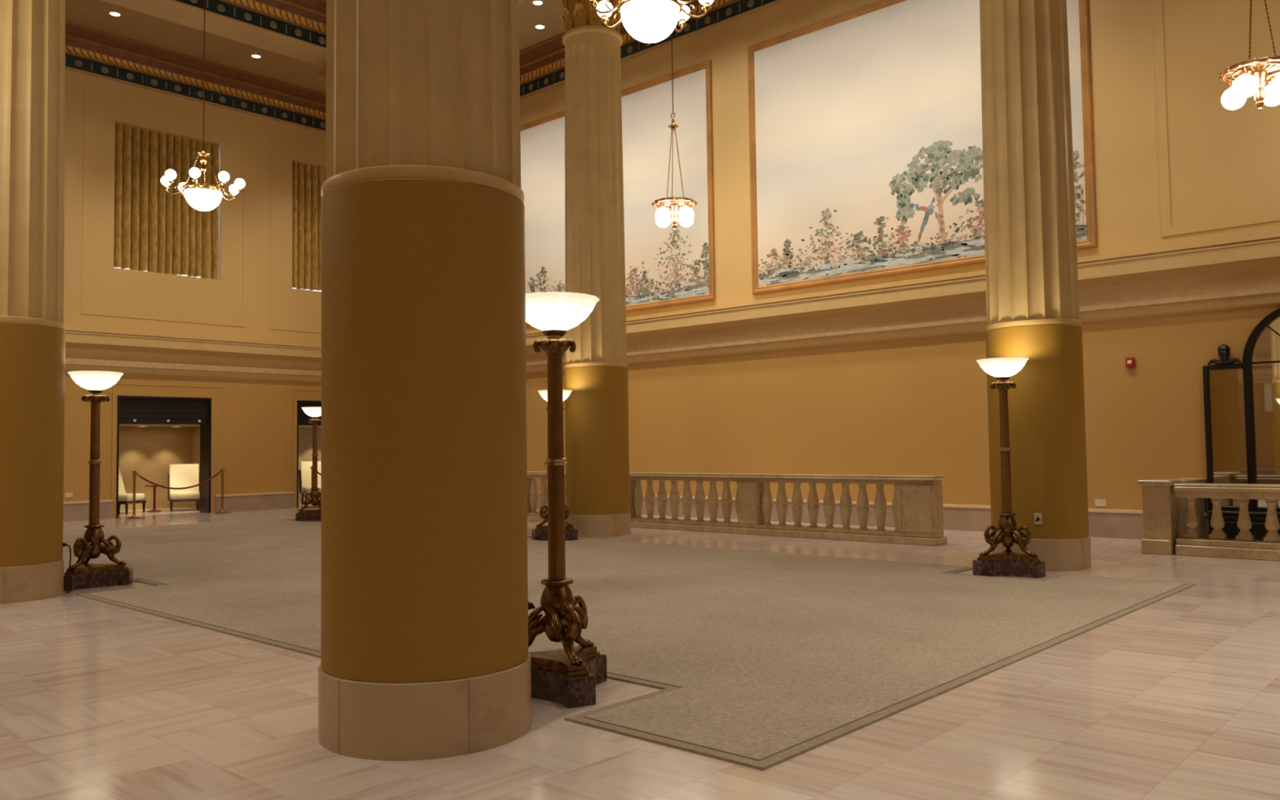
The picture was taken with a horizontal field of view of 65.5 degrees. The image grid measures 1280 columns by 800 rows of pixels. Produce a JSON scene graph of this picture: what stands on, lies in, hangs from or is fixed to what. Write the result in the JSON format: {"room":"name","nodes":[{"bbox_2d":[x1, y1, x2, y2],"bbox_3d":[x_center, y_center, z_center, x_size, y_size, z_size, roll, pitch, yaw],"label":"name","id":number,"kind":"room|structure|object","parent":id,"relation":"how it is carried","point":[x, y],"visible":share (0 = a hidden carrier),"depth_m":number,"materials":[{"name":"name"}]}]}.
{"room":"grand lobby hall","nodes":[
{"label":"grand lobby hall","id":0,"kind":"room"},
{"bbox_2d":[63,69,325,502],"bbox_3d":[-13.921,-3.336,17.950,0.450,11.400,22.350,-3,-4,42],"label":"wall","id":1,"kind":"structure","parent":0,"point":[255,408],"depth_m":22.32,"materials":[{"name":"beige paint"}]},
{"bbox_2d":[65,492,72,497],"bbox_3d":[-11.466,1.906,19.981,0.009,0.100,0.140,-3,-4,42],"label":"wall outlet","id":2,"kind":"object","parent":1,"relation":"attached to","point":[67,494],"visible":1,"depth_m":19.98,"materials":[{"name":"beige plastic"}]},
{"bbox_2d":[99,382,225,518],"bbox_3d":[-10.372,1.073,21.557,0.470,2.830,2.620,-3,-4,42],"label":"door frame","id":3,"kind":"structure","parent":1,"relation":"in","point":[127,407],"depth_m":21.58,"materials":[{"name":"black paint"}]},
{"bbox_2d":[113,122,218,279],"bbox_3d":[-10.383,-4.286,21.814,0.233,3.100,2.232,-3,-4,42],"label":"curtain","id":4,"kind":"object","parent":1,"relation":"hanging from","point":[156,230],"visible":0.91,"depth_m":21.68,"materials":[{"name":"gold fabric"}]},
{"bbox_2d":[62,491,294,521],"bbox_3d":[-13.657,2.152,17.523,0.062,0.390,21.550,-3,-4,42],"label":"baseboard","id":5,"kind":"structure","parent":1,"relation":"attached to","point":[73,510],"depth_m":22.43,"materials":[{"name":"stone"}]},
{"bbox_2d":[65,328,321,382],"bbox_3d":[-13.623,-1.086,17.601,0.275,0.865,21.550,-3,-4,42],"label":"trim","id":6,"kind":"structure","parent":1,"relation":"attached to","point":[125,353],"depth_m":21.72,"materials":[{"name":"beige paint"}]},
{"bbox_2d":[65,20,325,133],"bbox_3d":[-13.601,-7.212,17.788,0.560,0.780,21.550,-3,-4,42],"label":"trim","id":7,"kind":"structure","parent":1,"relation":"attached to","point":[89,51],"depth_m":21.89,"materials":[{"name":"brown wood"}]},
{"bbox_2d":[81,88,325,333],"bbox_3d":[-10.239,-4.039,21.689,0.011,4.650,10.800,-3,-4,42],"label":"trim","id":8,"kind":"structure","parent":1,"relation":"attached to","point":[87,93],"depth_m":22.25,"materials":[{"name":"beige paint"}]},
{"bbox_2d":[284,387,320,507],"bbox_3d":[-7.658,1.173,24.527,0.470,2.830,2.610,-3,-4,42],"label":"door frame","id":9,"kind":"structure","parent":1,"relation":"in","point":[300,417],"depth_m":23.65,"materials":[{"name":"black paint"}]},
{"bbox_2d":[292,161,325,290],"bbox_3d":[-7.681,-4.194,24.771,0.233,3.083,2.247,-3,-4,42],"label":"curtain","id":10,"kind":"object","parent":1,"relation":"hanging from","point":[308,180],"visible":0.41,"depth_m":24.23,"materials":[{"name":"gold fabric"}]},
{"bbox_2d":[118,426,320,510],"bbox_3d":[-10.098,1.404,24.154,2.650,2.400,8.700,-3,-4,42],"label":"wall","id":11,"kind":"structure","parent":0,"point":[149,451],"depth_m":24.10,"materials":[{"name":"beige paint"}]},
{"bbox_2d":[119,424,320,427],"bbox_3d":[-10.111,0.490,24.197,2.650,0.270,8.700,-3,-4,42],"label":"ceiling","id":12,"kind":"structure","parent":0,"point":[153,425],"depth_m":23.34,"materials":[{"name":"beige paint"}]},
{"bbox_2d":[65,0,564,93],"bbox_3d":[-0.899,-8.710,6.231,35.800,2.300,22.350,-3,-4,42],"label":"ceiling","id":13,"kind":"structure","parent":0,"point":[158,23],"depth_m":20.04,"materials":[{"name":"beige paint"}]},
{"bbox_2d":[108,11,121,16],"bbox_3d":[-10.281,-7.560,19.489,0.224,0.018,0.224,-3,-4,42],"label":"recessed light","id":14,"kind":"object","parent":13,"relation":"in","point":[112,13],"visible":1,"depth_m":19.48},
{"bbox_2d":[160,0,244,211],"bbox_3d":[-6.948,-6.007,15.875,1.163,6.035,1.164,1,-3,-34],"label":"chandelier","id":15,"kind":"object","parent":13,"relation":"hanging from","point":[203,197],"visible":1,"depth_m":15.59,"materials":[{"name":"white glass"}]},
{"bbox_2d":[162,0,326,51],"bbox_3d":[-8.112,-7.323,17.011,0.560,0.780,7.100,-3,-4,42],"label":"trim","id":16,"kind":"structure","parent":13,"relation":"attached to","point":[304,22],"depth_m":18.65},
{"bbox_2d":[250,53,262,57],"bbox_3d":[-8.356,-7.486,21.670,0.224,0.018,0.224,-3,-4,42],"label":"recessed light","id":17,"kind":"object","parent":13,"relation":"in","point":[254,55],"visible":1,"depth_m":21.66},
{"bbox_2d":[532,0,543,5],"bbox_3d":[-1.975,-7.685,19.247,0.224,0.018,0.224,-3,-4,42],"label":"recessed light","id":18,"kind":"object","parent":13,"relation":"in","point":[538,2],"visible":1,"depth_m":19.24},
{"bbox_2d":[534,24,545,29],"bbox_3d":[-2.046,-7.633,20.354,0.224,0.018,0.224,-3,-4,42],"label":"recessed light","id":19,"kind":"object","parent":13,"relation":"in","point":[536,26],"visible":1,"depth_m":20.35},
{"bbox_2d":[587,0,713,43],"bbox_3d":[0.057,-6.398,9.514,1.164,6.032,1.166,1,-3,-31],"label":"chandelier","id":20,"kind":"object","parent":13,"relation":"hanging from","point":[648,21],"visible":1,"depth_m":9.26,"materials":[{"name":"white glass"}]},
{"bbox_2d":[651,31,697,230],"bbox_3d":[0.553,-5.344,16.885,0.769,4.980,0.769,0,-3,-14],"label":"pendant lamp","id":21,"kind":"object","parent":13,"relation":"hanging from","point":[686,213],"visible":1,"depth_m":16.73,"materials":[{"name":"white glass"}]},
{"bbox_2d":[655,202,670,222],"bbox_3d":[0.377,-3.128,16.593,0.246,0.330,0.247,-3,-4,42],"label":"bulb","id":22,"kind":"object","parent":21,"relation":"attached to","point":[662,214],"depth_m":16.52,"materials":[{"name":"white glass"}]},
{"bbox_2d":[655,217,670,227],"bbox_3d":[0.393,-3.110,16.988,0.246,0.330,0.247,-3,-4,42],"label":"bulb","id":23,"kind":"object","parent":21,"relation":"attached to","point":[662,224],"depth_m":16.92,"materials":[{"name":"white glass"}]},
{"bbox_2d":[679,217,693,226],"bbox_3d":[0.789,-3.116,16.972,0.246,0.330,0.247,-3,-4,42],"label":"bulb","id":24,"kind":"object","parent":21,"relation":"attached to","point":[684,224],"depth_m":16.90,"materials":[{"name":"white glass"}]},
{"bbox_2d":[679,201,693,222],"bbox_3d":[0.772,-3.134,16.576,0.246,0.330,0.247,-3,-4,42],"label":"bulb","id":25,"kind":"object","parent":21,"relation":"attached to","point":[686,214],"depth_m":16.50,"materials":[{"name":"white glass"}]},
{"bbox_2d":[1218,0,1279,111],"bbox_3d":[6.843,-5.695,11.149,0.769,4.980,0.769,-2,-3,32],"label":"pendant lamp","id":26,"kind":"object","parent":13,"relation":"hanging from","point":[1248,83],"visible":1,"depth_m":10.99,"materials":[{"name":"white glass"}]},
{"bbox_2d":[1221,80,1246,110],"bbox_3d":[6.735,-3.460,11.289,0.247,0.330,0.246,-3,-4,42],"label":"bulb","id":27,"kind":"object","parent":26,"relation":"attached to","point":[1228,100],"depth_m":11.23,"materials":[{"name":"white glass"}]},
{"bbox_2d":[1231,67,1257,97],"bbox_3d":[6.629,-3.476,10.908,0.247,0.330,0.246,-3,-4,42],"label":"bulb","id":28,"kind":"object","parent":26,"relation":"attached to","point":[1246,85],"depth_m":10.85,"materials":[{"name":"white glass"}]},
{"bbox_2d":[1263,75,1279,106],"bbox_3d":[7.116,-3.470,11.184,0.247,0.330,0.246,-3,-4,42],"label":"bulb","id":29,"kind":"object","parent":26,"relation":"attached to","point":[1272,97],"depth_m":11.13,"materials":[{"name":"white glass"}]},
{"bbox_2d":[1272,70,1279,93],"bbox_3d":[7.011,-3.486,10.803,0.247,0.330,0.246,-3,-4,42],"label":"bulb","id":30,"kind":"object","parent":26,"relation":"attached to","point":[1276,82],"depth_m":10.79,"materials":[{"name":"white glass"}]},
{"bbox_2d":[0,500,1279,799],"bbox_3d":[-2.455,1.782,7.299,40.400,0.120,22.350,-3,-4,42],"label":"floor","id":31,"kind":"structure","parent":0,"point":[1176,696],"depth_m":4.88,"materials":[{"name":"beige stone"}]},
{"bbox_2d":[0,0,66,604],"bbox_3d":[-6.101,-2.720,9.637,1.239,9.190,1.239,-3,-4,42],"label":"column","id":32,"kind":"structure","parent":31,"relation":"on","point":[33,327],"depth_m":9.31,"materials":[{"name":"beige stone"}]},
{"bbox_2d":[62,542,71,593],"bbox_3d":[-5.588,1.634,9.700,0.088,0.494,0.206,1,-3,-26],"label":"power cord","id":33,"kind":"object","parent":32,"relation":"attached to","point":[64,544],"visible":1,"depth_m":9.63,"materials":[{"name":"black rubber"}]},
{"bbox_2d":[63,370,133,591],"bbox_3d":[-5.617,0.806,10.185,0.684,2.184,0.605,-1,-3,14],"label":"torchiere","id":34,"kind":"object","parent":31,"relation":"on","point":[86,575],"visible":1,"depth_m":10.17,"materials":[{"name":"brown metal"}]},
{"bbox_2d":[67,370,123,390],"bbox_3d":[-5.619,-0.193,10.277,0.510,0.181,0.510,-1,-3,14],"label":"shade","id":35,"kind":"object","parent":34,"relation":"hanging from","point":[87,380],"depth_m":10.13,"materials":[{"name":"white glass"}]},
{"bbox_2d":[118,465,146,514],"bbox_3d":[-11.693,2.010,22.381,0.870,1.070,0.700,-1,-3,11],"label":"lounge chair","id":36,"kind":"object","parent":31,"relation":"on","point":[124,498],"visible":0.47,"depth_m":22.38,"materials":[{"name":"beige fabric"}]},
{"bbox_2d":[125,471,142,519],"bbox_3d":[-10.440,1.953,20.545,0.320,0.980,0.320,-3,-4,42],"label":"stanchion","id":37,"kind":"object","parent":31,"relation":"on","point":[134,473],"visible":1,"depth_m":20.53,"materials":[{"name":"gold metal"}]},
{"bbox_2d":[136,471,221,489],"bbox_3d":[-9.819,1.721,21.240,0.048,0.378,1.808,-3,-4,42],"label":"rope","id":38,"kind":"object","parent":37,"relation":"hanging from","point":[220,472],"visible":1,"depth_m":21.19,"materials":[{"name":"red fabric"}]},
{"bbox_2d":[144,484,164,511],"bbox_3d":[-11.096,2.249,22.748,0.410,0.610,0.410,-3,-4,42],"label":"side table","id":39,"kind":"object","parent":31,"relation":"on","point":[154,486],"visible":0.92,"depth_m":22.72,"materials":[{"name":"brown wood"}]},
{"bbox_2d":[167,463,199,511],"bbox_3d":[-10.605,2.032,23.182,0.700,1.070,0.870,1,-3,-27],"label":"lounge chair","id":40,"kind":"object","parent":31,"relation":"on","point":[185,475],"visible":0.88,"depth_m":23.30,"materials":[{"name":"beige fabric"}]},
{"bbox_2d":[214,468,230,513],"bbox_3d":[-9.192,1.999,21.911,0.320,0.980,0.320,-3,-4,42],"label":"stanchion","id":41,"kind":"object","parent":31,"relation":"on","point":[221,511],"visible":1,"depth_m":21.89,"materials":[{"name":"gold metal"}]},
{"bbox_2d":[295,406,320,521],"bbox_3d":[-6.255,1.232,19.226,0.605,2.184,0.684,-3,-4,42],"label":"torchiere","id":42,"kind":"object","parent":31,"relation":"on","point":[309,514],"visible":0.75,"depth_m":19.16,"materials":[{"name":"brown metal"}]},
{"bbox_2d":[301,406,320,416],"bbox_3d":[-6.304,0.234,19.304,0.510,0.181,0.510,-3,-4,42],"label":"shade","id":43,"kind":"object","parent":42,"relation":"hanging from","point":[310,411],"depth_m":19.13,"materials":[{"name":"white glass"}]},
{"bbox_2d":[298,461,320,498],"bbox_3d":[-8.366,2.115,25.632,0.700,1.070,0.870,1,-3,-27],"label":"lounge chair","id":44,"kind":"object","parent":31,"relation":"on","point":[304,485],"visible":0.36,"depth_m":25.73,"materials":[{"name":"beige fabric"}]},
{"bbox_2d":[306,466,318,508],"bbox_3d":[-7.735,2.053,23.505,0.320,0.980,0.320,-3,-4,42],"label":"stanchion","id":45,"kind":"object","parent":31,"relation":"on","point":[311,467],"visible":0.5,"depth_m":23.49,"materials":[{"name":"gold metal"}]},
{"bbox_2d":[317,69,325,88],"bbox_3d":[-5.697,-2.241,20.120,1.239,9.190,1.239,-3,-4,42],"label":"column","id":46,"kind":"structure","parent":31,"relation":"on","point":[322,74],"depth_m":20.18,"materials":[{"name":"gold stone"}]},
{"bbox_2d":[318,0,531,760],"bbox_3d":[-1.093,-3.001,5.030,1.239,9.190,1.239,-3,-4,42],"label":"column","id":47,"kind":"structure","parent":31,"relation":"on","point":[425,655],"depth_m":4.49,"materials":[{"name":"yellow paint"}]},
{"bbox_2d":[532,389,577,540],"bbox_3d":[-1.203,0.951,14.624,0.605,2.184,0.684,-3,-3,37],"label":"torchiere","id":48,"kind":"object","parent":31,"relation":"on","point":[540,532],"visible":0.27,"depth_m":14.47,"materials":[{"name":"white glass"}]},
{"bbox_2d":[537,389,572,401],"bbox_3d":[-1.254,-0.048,14.699,0.510,0.181,0.510,-3,-3,37],"label":"shade","id":49,"kind":"object","parent":48,"relation":"hanging from","point":[544,393],"depth_m":14.57,"materials":[{"name":"white glass"}]},
{"bbox_2d":[525,291,607,708],"bbox_3d":[-0.447,0.519,5.503,0.684,2.184,0.605,0,-3,-26],"label":"torchiere","id":50,"kind":"object","parent":31,"relation":"on","point":[569,677],"visible":0.92,"depth_m":5.48,"materials":[{"name":"brown metal"}]},
{"bbox_2d":[525,291,599,330],"bbox_3d":[-0.481,-0.479,5.592,0.510,0.181,0.510,0,-3,-26],"label":"shade","id":51,"kind":"object","parent":50,"relation":"hanging from","point":[544,311],"depth_m":5.43,"materials":[{"name":"white glass"}]},
{"bbox_2d":[559,0,631,537],"bbox_3d":[-0.705,-2.522,15.527,1.239,9.190,1.239,-3,-4,42],"label":"column","id":52,"kind":"structure","parent":31,"relation":"on","point":[597,406],"depth_m":15.15,"materials":[{"name":"beige stone"}]},
{"bbox_2d":[62,516,1195,770],"bbox_3d":[-3.272,1.952,12.193,16.490,0.016,6.840,-3,-4,42],"label":"carpet","id":53,"kind":"object","parent":31,"relation":"on","point":[760,660],"visible":0.62,"depth_m":7.76,"materials":[{"name":"beige carpet"}]},
{"bbox_2d":[526,471,946,546],"bbox_3d":[-0.166,1.679,16.830,11.155,0.905,0.370,-3,-4,42],"label":"balustrade","id":54,"kind":"object","parent":31,"relation":"on","point":[917,513],"visible":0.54,"depth_m":14.64,"materials":[{"name":"beige stone"}]},
{"bbox_2d":[972,357,1045,578],"bbox_3d":[3.751,0.673,10.091,0.684,2.184,0.605,1,-3,-40],"label":"torchiere","id":55,"kind":"object","parent":31,"relation":"on","point":[1007,562],"visible":1,"depth_m":10.03,"materials":[{"name":"brown metal"}]},
{"bbox_2d":[976,357,1028,377],"bbox_3d":[3.707,-0.325,10.174,0.510,0.181,0.510,1,-3,-40],"label":"shade","id":56,"kind":"object","parent":55,"relation":"hanging from","point":[996,366],"depth_m":10.02,"materials":[{"name":"white glass"}]},
{"bbox_2d":[979,0,1091,571],"bbox_3d":[4.265,-2.800,10.967,1.239,9.190,1.239,-3,-4,42],"label":"column","id":57,"kind":"structure","parent":31,"relation":"on","point":[1032,276],"depth_m":10.54,"materials":[{"name":"beige stone"}]},
{"bbox_2d":[1034,512,1042,524],"bbox_3d":[4.125,1.231,10.303,0.073,0.120,0.055,-1,-3,9],"label":"wall outlet","id":58,"kind":"object","parent":57,"relation":"attached to","point":[1037,516],"visible":1,"depth_m":10.31,"materials":[{"name":"beige plastic"}]},
{"bbox_2d":[1137,477,1279,560],"bbox_3d":[7.983,1.324,11.127,3.975,0.865,1.835,-3,-4,42],"label":"balustrade","id":59,"kind":"object","parent":31,"relation":"on","point":[1174,510],"visible":1,"depth_m":11.45,"materials":[{"name":"beige stone"}]},
{"bbox_2d":[1202,307,1279,540],"bbox_3d":[8.138,0.282,12.026,2.380,3.025,0.440,-3,-4,42],"label":"doorway","id":60,"kind":"object","parent":31,"relation":"on","point":[1242,400],"visible":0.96,"depth_m":12.55,"materials":[{"name":"black paint"}]},
{"bbox_2d":[520,0,1279,511],"bbox_3d":[6.713,-3.800,13.981,35.400,11.400,0.400,-3,-4,42],"label":"wall","id":61,"kind":"structure","parent":0,"point":[913,406],"depth_m":15.18,"materials":[{"name":"beige paint"}]},
{"bbox_2d":[520,59,715,325],"bbox_3d":[-0.829,-4.001,20.568,5.910,4.525,0.060,-3,-4,42],"label":"mural","id":62,"kind":"object","parent":61,"relation":"attached to","point":[666,266],"visible":0.53,"depth_m":19.62,"materials":[{"name":"multicoloured paint"}]},
{"bbox_2d":[519,0,787,99],"bbox_3d":[6.189,-7.660,13.939,35.000,0.780,0.560,-3,-4,42],"label":"trim","id":63,"kind":"structure","parent":61,"relation":"attached to","point":[542,64],"depth_m":20.01,"materials":[{"name":"brown wood"}]},
{"bbox_2d":[537,491,1208,539],"bbox_3d":[6.485,1.701,13.691,35.000,0.390,0.062,-3,-4,42],"label":"baseboard","id":64,"kind":"structure","parent":61,"relation":"attached to","point":[1104,523],"depth_m":15.12,"materials":[{"name":"stone"}]},
{"bbox_2d":[525,233,1279,373],"bbox_3d":[6.369,-1.536,13.762,35.000,0.865,0.275,-3,-4,42],"label":"trim","id":65,"kind":"structure","parent":61,"relation":"attached to","point":[1244,273],"depth_m":15.42,"materials":[{"name":"beige paint"}]},
{"bbox_2d":[747,0,1097,294],"bbox_3d":[4.173,-4.280,16.007,5.900,4.525,0.060,-3,-4,42],"label":"mural","id":66,"kind":"object","parent":61,"relation":"attached to","point":[865,122],"visible":0.8,"depth_m":16.27,"materials":[{"name":"multicoloured paint"}]},
{"bbox_2d":[1094,498,1106,506],"bbox_3d":[6.396,1.427,13.818,0.150,0.100,0.009,-3,-4,42],"label":"wall outlet","id":67,"kind":"object","parent":61,"relation":"attached to","point":[1098,502],"visible":1,"depth_m":13.82,"materials":[{"name":"beige plastic"}]},
{"bbox_2d":[1125,356,1135,368],"bbox_3d":[6.688,-0.510,13.580,0.110,0.150,0.070,-3,-4,42],"label":"fire alarm","id":68,"kind":"object","parent":61,"relation":"attached to","point":[1130,362],"visible":1,"depth_m":13.56,"materials":[{"name":"red plastic"}]},
{"bbox_2d":[1152,0,1279,236],"bbox_3d":[8.210,-4.527,12.354,3.340,4.540,0.020,-3,-4,42],"label":"trim","id":69,"kind":"structure","parent":61,"relation":"attached to","point":[1166,229],"depth_m":13.37,"materials":[{"name":"beige paint"}]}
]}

